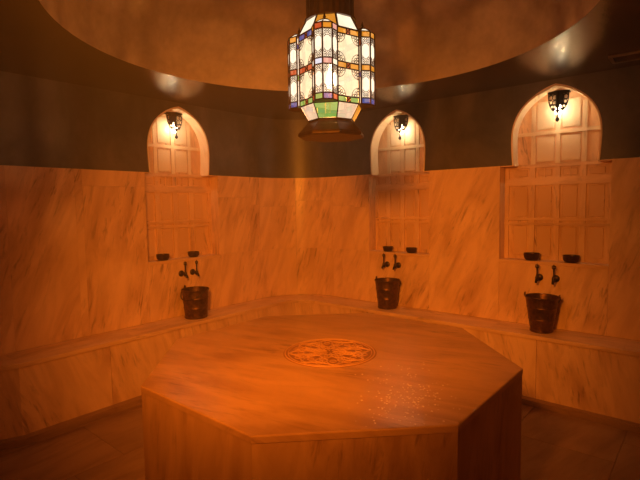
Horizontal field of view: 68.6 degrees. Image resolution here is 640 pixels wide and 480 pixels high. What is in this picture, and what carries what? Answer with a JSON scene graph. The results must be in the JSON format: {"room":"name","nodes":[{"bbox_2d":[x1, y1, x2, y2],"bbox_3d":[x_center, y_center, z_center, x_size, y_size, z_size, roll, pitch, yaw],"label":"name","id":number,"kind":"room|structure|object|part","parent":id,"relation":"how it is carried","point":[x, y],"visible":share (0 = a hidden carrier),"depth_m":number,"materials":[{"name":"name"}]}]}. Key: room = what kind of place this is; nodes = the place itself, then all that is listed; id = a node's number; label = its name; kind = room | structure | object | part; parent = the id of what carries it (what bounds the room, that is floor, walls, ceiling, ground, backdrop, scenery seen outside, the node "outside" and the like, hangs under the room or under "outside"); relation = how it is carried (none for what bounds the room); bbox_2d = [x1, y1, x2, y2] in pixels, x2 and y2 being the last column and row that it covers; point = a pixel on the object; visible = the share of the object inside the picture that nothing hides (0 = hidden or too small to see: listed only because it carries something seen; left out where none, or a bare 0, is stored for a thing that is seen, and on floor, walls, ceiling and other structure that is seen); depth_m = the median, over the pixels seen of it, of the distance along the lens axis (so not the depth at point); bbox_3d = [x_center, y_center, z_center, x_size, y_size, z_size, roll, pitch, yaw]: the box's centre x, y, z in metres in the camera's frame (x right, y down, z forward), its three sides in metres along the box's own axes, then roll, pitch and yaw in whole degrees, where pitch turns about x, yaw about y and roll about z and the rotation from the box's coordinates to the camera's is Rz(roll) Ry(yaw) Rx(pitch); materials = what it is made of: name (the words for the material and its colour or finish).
{"room":"spa","nodes":[
{"label":"spa","id":0,"kind":"room"},
{"bbox_2d":[0,71,261,354],"bbox_3d":[-1.990,0.056,3.918,0.220,2.616,3.816,3,6,40],"label":"wall","id":1,"kind":"structure","parent":0,"point":[74,158],"depth_m":3.87,"materials":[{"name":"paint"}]},
{"bbox_2d":[145,106,219,265],"bbox_3d":[-1.376,-0.538,4.577,0.182,1.493,0.870,3,6,40],"label":"wall niche","id":2,"kind":"object","parent":1,"relation":"attached to","point":[180,191],"visible":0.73,"depth_m":4.64,"materials":[{"name":"stone"}]},
{"bbox_2d":[156,253,168,260],"bbox_3d":[-1.486,0.162,4.438,0.123,0.058,0.123,-1,4,-5],"label":"bowl","id":3,"kind":"object","parent":2,"relation":"on","point":[165,256],"visible":1,"depth_m":4.40,"materials":[{"name":"orange metal"}]},
{"bbox_2d":[164,112,182,138],"bbox_3d":[-1.396,-1.094,4.496,0.166,0.257,0.110,-4,6,-40],"label":"wall lamp","id":4,"kind":"object","parent":2,"relation":"attached to","point":[172,117],"visible":1,"depth_m":4.46,"materials":[{"name":"metal"}]},
{"bbox_3d":[-1.380,-1.122,4.475,0.162,0.186,0.043,-4,6,-40],"label":"lamp shade","id":5,"kind":"part","parent":4,"relation":"part of","materials":[{"name":"metal"}]},
{"bbox_3d":[-1.362,0.190,4.628,0.172,0.028,0.810,3,6,40],"label":"sill","id":6,"kind":"part","parent":2,"relation":"part of","materials":[{"name":"stone"}]},
{"bbox_2d":[188,251,198,256],"bbox_3d":[-1.267,0.142,4.697,0.114,0.054,0.114,-1,4,-5],"label":"bowl","id":7,"kind":"object","parent":2,"relation":"on","point":[190,253],"visible":1,"depth_m":4.66,"materials":[{"name":"orange metal"}]},
{"bbox_2d":[179,262,188,277],"bbox_3d":[-1.299,0.280,4.493,0.112,0.166,0.060,3,6,40],"label":"tap","id":8,"kind":"object","parent":1,"relation":"attached to","point":[181,273],"visible":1,"depth_m":4.48,"materials":[{"name":"brown metal"}]},
{"bbox_2d":[190,260,199,276],"bbox_3d":[-1.216,0.272,4.590,0.112,0.166,0.060,3,6,40],"label":"tap","id":9,"kind":"object","parent":1,"relation":"attached to","point":[192,271],"visible":1,"depth_m":4.58,"materials":[{"name":"brown metal"}]},
{"bbox_2d":[256,117,332,297],"bbox_3d":[-0.282,-0.088,5.527,1.131,2.616,0.388,-1,4,-5],"label":"wall","id":10,"kind":"structure","parent":0,"point":[295,174],"depth_m":5.44,"materials":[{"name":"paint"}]},
{"bbox_2d":[0,0,639,119],"bbox_3d":[-0.022,-1.779,2.484,6.711,1.200,6.711,-1,4,-5],"label":"ceiling","id":11,"kind":"structure","parent":0,"point":[233,43],"depth_m":3.53,"materials":[{"name":"paint"}]},
{"bbox_2d":[287,0,375,141],"bbox_3d":[0.051,-1.490,2.529,0.385,1.856,0.385,-4,5,-34],"label":"hanging lantern","id":12,"kind":"object","parent":11,"relation":"hanging from","point":[331,61],"visible":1,"depth_m":2.46,"materials":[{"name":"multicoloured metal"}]},
{"bbox_3d":[-0.146,-0.997,2.549,0.044,0.137,0.018,0,4,11],"label":"glass pane","id":13,"kind":"part","parent":12,"relation":"part of","materials":[{"name":"white glass"}]},
{"bbox_3d":[-0.143,-0.825,2.562,0.044,0.137,0.018,0,4,11],"label":"glass pane","id":14,"kind":"part","parent":12,"relation":"part of","materials":[{"name":"white glass"}]},
{"bbox_3d":[-0.072,-0.907,2.483,0.010,0.382,0.150,-4,5,-34],"label":"panel","id":15,"kind":"part","parent":12,"relation":"part of","materials":[{"name":"glass"}]},
{"bbox_3d":[-0.073,-0.993,2.477,0.067,0.140,0.120,-1,4,-5],"label":"glass pane","id":16,"kind":"part","parent":12,"relation":"part of","materials":[{"name":"white glass"}]},
{"bbox_3d":[-0.070,-0.821,2.490,0.067,0.140,0.120,-1,4,-5],"label":"glass pane","id":17,"kind":"part","parent":12,"relation":"part of","materials":[{"name":"white glass"}]},
{"bbox_3d":[-0.060,-1.136,2.477,0.038,0.077,0.125,-4,5,-34],"label":"glass pane","id":18,"kind":"part","parent":12,"relation":"part of","materials":[{"name":"white glass"}]},
{"bbox_3d":[-0.054,-0.683,2.510,0.038,0.071,0.125,-4,5,-34],"label":"glass pane","id":19,"kind":"part","parent":12,"relation":"part of","materials":[{"name":"white glass"}]},
{"bbox_3d":[-0.009,-0.984,2.345,0.044,0.137,0.018,0,4,11],"label":"glass pane","id":20,"kind":"part","parent":12,"relation":"part of","materials":[{"name":"white glass"}]},
{"bbox_3d":[-0.006,-0.812,2.358,0.044,0.137,0.018,0,4,11],"label":"glass pane","id":21,"kind":"part","parent":12,"relation":"part of","materials":[{"name":"white glass"}]},
{"bbox_3d":[-0.007,-0.898,2.352,0.041,0.027,0.017,0,4,11],"label":"coloured glass","id":22,"kind":"part","parent":12,"relation":"part of","materials":[{"name":"glass"}]},
{"bbox_3d":[0.029,-1.133,2.417,0.125,0.078,0.038,0,4,11],"label":"glass pane","id":23,"kind":"part","parent":12,"relation":"part of","materials":[{"name":"orange glass"}]},
{"bbox_3d":[0.035,-0.680,2.451,0.125,0.071,0.038,0,4,11],"label":"glass pane","id":24,"kind":"part","parent":12,"relation":"part of","materials":[{"name":"green glass"}]},
{"bbox_3d":[0.035,-1.070,2.330,0.044,0.027,0.005,-1,4,-5],"label":"coloured glass","id":25,"kind":"part","parent":12,"relation":"part of","materials":[{"name":"orange glass"}]},
{"bbox_3d":[0.036,-0.984,2.336,0.048,0.137,0.005,-1,4,-5],"label":"glass pane","id":26,"kind":"part","parent":12,"relation":"part of","materials":[{"name":"white glass"}]},
{"bbox_3d":[0.038,-0.812,2.349,0.048,0.137,0.005,-1,4,-5],"label":"glass pane","id":27,"kind":"part","parent":12,"relation":"part of","materials":[{"name":"white glass"}]},
{"bbox_3d":[0.037,-0.898,2.343,0.044,0.027,0.005,-1,4,-5],"label":"coloured glass","id":28,"kind":"part","parent":12,"relation":"part of","materials":[{"name":"pink glass"}]},
{"bbox_3d":[0.040,-0.726,2.356,0.044,0.027,0.005,-1,4,-5],"label":"coloured glass","id":29,"kind":"part","parent":12,"relation":"part of","materials":[{"name":"purple glass"}]},
{"bbox_3d":[0.074,-0.987,2.362,0.018,0.137,0.044,0,4,11],"label":"glass pane","id":30,"kind":"part","parent":12,"relation":"part of","materials":[{"name":"white glass"}]},
{"bbox_3d":[0.076,-0.815,2.374,0.018,0.137,0.044,0,4,11],"label":"glass pane","id":31,"kind":"part","parent":12,"relation":"part of","materials":[{"name":"white glass"}]},
{"bbox_3d":[0.110,-1.077,2.405,0.048,0.028,0.026,-1,4,-5],"label":"coloured glass","id":32,"kind":"part","parent":12,"relation":"part of","materials":[{"name":"orange glass"}]},
{"bbox_3d":[0.113,-0.905,2.418,0.048,0.028,0.026,-1,4,-5],"label":"coloured glass","id":33,"kind":"part","parent":12,"relation":"part of","materials":[{"name":"orange glass"}]},
{"bbox_3d":[0.115,-0.733,2.431,0.048,0.028,0.026,-1,4,-5],"label":"coloured glass","id":34,"kind":"part","parent":12,"relation":"part of","materials":[{"name":"green glass"}]},
{"bbox_3d":[0.134,-1.136,2.438,0.125,0.077,0.038,-4,5,-34],"label":"glass pane","id":35,"kind":"part","parent":12,"relation":"part of","materials":[{"name":"white glass"}]},
{"bbox_3d":[0.146,-0.993,2.434,0.120,0.140,0.067,-1,4,-5],"label":"glass pane","id":36,"kind":"part","parent":12,"relation":"part of","materials":[{"name":"white glass"}]},
{"bbox_3d":[0.140,-0.683,2.472,0.125,0.071,0.038,-4,5,-34],"label":"glass pane","id":37,"kind":"part","parent":12,"relation":"part of","materials":[{"name":"white glass"}]},
{"bbox_3d":[0.148,-0.821,2.447,0.120,0.140,0.067,-1,4,-5],"label":"glass pane","id":38,"kind":"part","parent":12,"relation":"part of","materials":[{"name":"beige glass"}]},
{"bbox_3d":[0.147,-0.907,2.440,0.150,0.382,0.010,-4,5,-34],"label":"panel","id":39,"kind":"part","parent":12,"relation":"part of","materials":[{"name":"glass"}]},
{"bbox_3d":[0.178,-1.081,2.451,0.048,0.028,0.026,-1,4,-5],"label":"coloured glass","id":40,"kind":"part","parent":12,"relation":"part of","materials":[{"name":"orange glass"}]},
{"bbox_3d":[0.181,-0.909,2.463,0.048,0.028,0.026,-1,4,-5],"label":"coloured glass","id":41,"kind":"part","parent":12,"relation":"part of","materials":[{"name":"orange glass"}]},
{"bbox_3d":[0.200,-0.691,2.561,0.038,0.071,0.125,0,4,11],"label":"glass pane","id":42,"kind":"part","parent":12,"relation":"part of","materials":[{"name":"glass"}]},
{"bbox_3d":[0.240,-0.997,2.473,0.048,0.137,0.005,-1,4,-5],"label":"glass pane","id":43,"kind":"part","parent":12,"relation":"part of","materials":[{"name":"white glass"}]},
{"bbox_3d":[0.243,-0.825,2.486,0.048,0.137,0.005,-1,4,-5],"label":"glass pane","id":44,"kind":"part","parent":12,"relation":"part of","materials":[{"name":"white glass"}]},
{"bbox_3d":[0.242,-0.911,2.479,0.044,0.027,0.005,-1,4,-5],"label":"coloured glass","id":45,"kind":"part","parent":12,"relation":"part of","materials":[{"name":"orange glass"}]},
{"bbox_3d":[0.244,-0.739,2.492,0.044,0.027,0.005,-1,4,-5],"label":"coloured glass","id":46,"kind":"part","parent":12,"relation":"part of","materials":[{"name":"blue glass"}]},
{"bbox_3d":[0.278,-1.000,2.498,0.018,0.137,0.044,0,4,11],"label":"glass pane","id":47,"kind":"part","parent":12,"relation":"part of","materials":[{"name":"white glass"}]},
{"bbox_3d":[0.281,-0.828,2.511,0.018,0.137,0.044,0,4,11],"label":"glass pane","id":48,"kind":"part","parent":12,"relation":"part of","materials":[{"name":"white glass"}]},
{"bbox_2d":[608,50,639,63],"bbox_3d":[2.301,-1.246,3.060,0.700,0.014,0.190,3,6,40],"label":"ceiling vent","id":49,"kind":"object","parent":11,"relation":"in","point":[634,55],"visible":1,"depth_m":3.22,"materials":[{"name":"metal"}]},
{"bbox_2d":[0,404,639,479],"bbox_3d":[0.024,1.458,2.724,4.810,0.100,4.681,3,6,40],"label":"floor","id":50,"kind":"structure","parent":0,"point":[554,446],"depth_m":3.06,"materials":[{"name":"beige stone"}]},
{"bbox_2d":[0,294,639,449],"bbox_3d":[0.067,1.025,4.130,6.049,0.554,2.899,-1,4,0],"label":"bench","id":51,"kind":"object","parent":50,"relation":"on","point":[46,391],"visible":0.54,"depth_m":3.60,"materials":[{"name":"beige stone"}]},
{"bbox_2d":[180,285,208,319],"bbox_3d":[-1.190,0.589,4.482,0.281,0.299,0.270,1,5,27],"label":"bucket","id":52,"kind":"object","parent":51,"relation":"on","point":[195,298],"visible":1,"depth_m":4.39,"materials":[{"name":"brown wood"}]},
{"bbox_3d":[0.121,0.760,4.144,5.959,0.030,2.823,-1,4,1],"label":"seat","id":53,"kind":"part","parent":51,"relation":"part of","materials":[{"name":"stone"}]},
{"bbox_2d":[374,276,400,309],"bbox_3d":[0.686,0.532,4.774,0.279,0.314,0.268,3,6,40],"label":"bucket","id":54,"kind":"object","parent":51,"relation":"on","point":[387,288],"visible":1,"depth_m":4.69,"materials":[{"name":"brown wood"}]},
{"bbox_2d":[524,291,560,333],"bbox_3d":[1.807,0.587,3.824,0.279,0.314,0.268,2,5,37],"label":"bucket","id":55,"kind":"object","parent":51,"relation":"on","point":[541,307],"visible":1,"depth_m":3.75,"materials":[{"name":"brown wood"}]},
{"bbox_2d":[141,313,522,479],"bbox_3d":[0.062,1.021,2.713,1.883,0.772,1.883,-1,4,-5],"label":"platform","id":56,"kind":"object","parent":50,"relation":"on","point":[267,397],"visible":1,"depth_m":2.10,"materials":[{"name":"stone"}]},
{"bbox_2d":[332,65,639,340],"bbox_3d":[1.720,-0.017,4.185,3.938,2.616,0.220,3,6,40],"label":"wall","id":57,"kind":"structure","parent":0,"point":[467,136],"depth_m":4.25,"materials":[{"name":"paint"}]},
{"bbox_2d":[381,253,389,268],"bbox_3d":[0.670,0.213,4.875,0.060,0.166,0.112,3,6,40],"label":"tap","id":58,"kind":"object","parent":57,"relation":"attached to","point":[387,264],"visible":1,"depth_m":4.86,"materials":[{"name":"brown metal"}]},
{"bbox_2d":[393,254,400,269],"bbox_3d":[0.773,0.218,4.788,0.060,0.166,0.112,3,6,40],"label":"tap","id":59,"kind":"object","parent":57,"relation":"attached to","point":[398,265],"visible":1,"depth_m":4.78,"materials":[{"name":"brown metal"}]},
{"bbox_2d":[369,110,428,256],"bbox_3d":[0.846,-0.590,4.845,0.765,1.493,0.182,3,6,40],"label":"wall niche","id":60,"kind":"object","parent":57,"relation":"attached to","point":[399,182],"visible":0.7,"depth_m":4.92,"materials":[{"name":"stone"}]},
{"bbox_2d":[383,246,392,251],"bbox_3d":[0.720,0.094,4.970,0.110,0.052,0.110,-1,4,-5],"label":"bowl","id":61,"kind":"object","parent":60,"relation":"on","point":[385,248],"visible":1,"depth_m":4.93,"materials":[{"name":"orange metal"}]},
{"bbox_3d":[0.853,0.139,4.895,0.705,0.028,0.172,3,6,40],"label":"sill","id":62,"kind":"part","parent":60,"relation":"part of","materials":[{"name":"stone"}]},
{"bbox_2d":[393,114,409,139],"bbox_3d":[0.829,-1.147,4.789,0.166,0.257,0.110,2,5,31],"label":"wall lamp","id":63,"kind":"object","parent":60,"relation":"attached to","point":[402,121],"visible":0.99,"depth_m":4.75,"materials":[{"name":"metal"}]},
{"bbox_3d":[0.816,-1.175,4.765,0.162,0.186,0.043,2,5,31],"label":"lamp shade","id":64,"kind":"part","parent":63,"relation":"part of","materials":[{"name":"metal"}]},
{"bbox_2d":[406,247,416,252],"bbox_3d":[0.933,0.104,4.791,0.110,0.052,0.110,-1,4,-5],"label":"bowl","id":65,"kind":"object","parent":60,"relation":"on","point":[408,249],"visible":1,"depth_m":4.75,"materials":[{"name":"orange metal"}]},
{"bbox_2d":[535,264,542,282],"bbox_3d":[1.814,0.273,3.912,0.060,0.166,0.112,3,6,40],"label":"tap","id":66,"kind":"object","parent":57,"relation":"attached to","point":[538,277],"visible":1,"depth_m":3.90,"materials":[{"name":"brown metal"}]},
{"bbox_2d":[499,83,611,268],"bbox_3d":[1.956,-0.537,3.909,0.900,1.493,0.182,3,6,40],"label":"wall niche","id":67,"kind":"object","parent":57,"relation":"attached to","point":[555,195],"visible":0.84,"depth_m":3.94,"materials":[{"name":"stone"}]},
{"bbox_2d":[523,252,539,260],"bbox_3d":[1.822,0.142,4.041,0.131,0.062,0.131,-1,4,-5],"label":"bowl","id":68,"kind":"object","parent":67,"relation":"on","point":[532,256],"visible":1,"depth_m":4.00,"materials":[{"name":"orange metal"}]},
{"bbox_3d":[1.964,0.192,3.960,0.840,0.028,0.172,3,6,40],"label":"sill","id":69,"kind":"part","parent":67,"relation":"part of","materials":[{"name":"stone"}]},
{"bbox_2d":[548,90,570,121],"bbox_3d":[1.953,-1.093,3.842,0.166,0.257,0.110,2,5,36],"label":"wall lamp","id":70,"kind":"object","parent":67,"relation":"attached to","point":[559,100],"visible":1,"depth_m":3.81,"materials":[{"name":"metal"}]},
{"bbox_2d":[562,254,579,262],"bbox_3d":[2.057,0.155,3.843,0.127,0.060,0.127,-1,4,-5],"label":"bowl","id":71,"kind":"object","parent":67,"relation":"on","point":[568,258],"visible":1,"depth_m":3.80,"materials":[{"name":"orange metal"}]},
{"bbox_2d":[551,265,559,284],"bbox_3d":[1.912,0.278,3.829,0.060,0.166,0.112,3,6,40],"label":"tap","id":72,"kind":"object","parent":57,"relation":"attached to","point":[555,278],"visible":1,"depth_m":3.81,"materials":[{"name":"brown metal"}]},
{"bbox_3d":[1.910,0.331,3.830,0.030,0.060,0.104,3,6,40],"label":"spout","id":73,"kind":"part","parent":72,"relation":"part of","materials":[{"name":"brown metal"}]}
]}

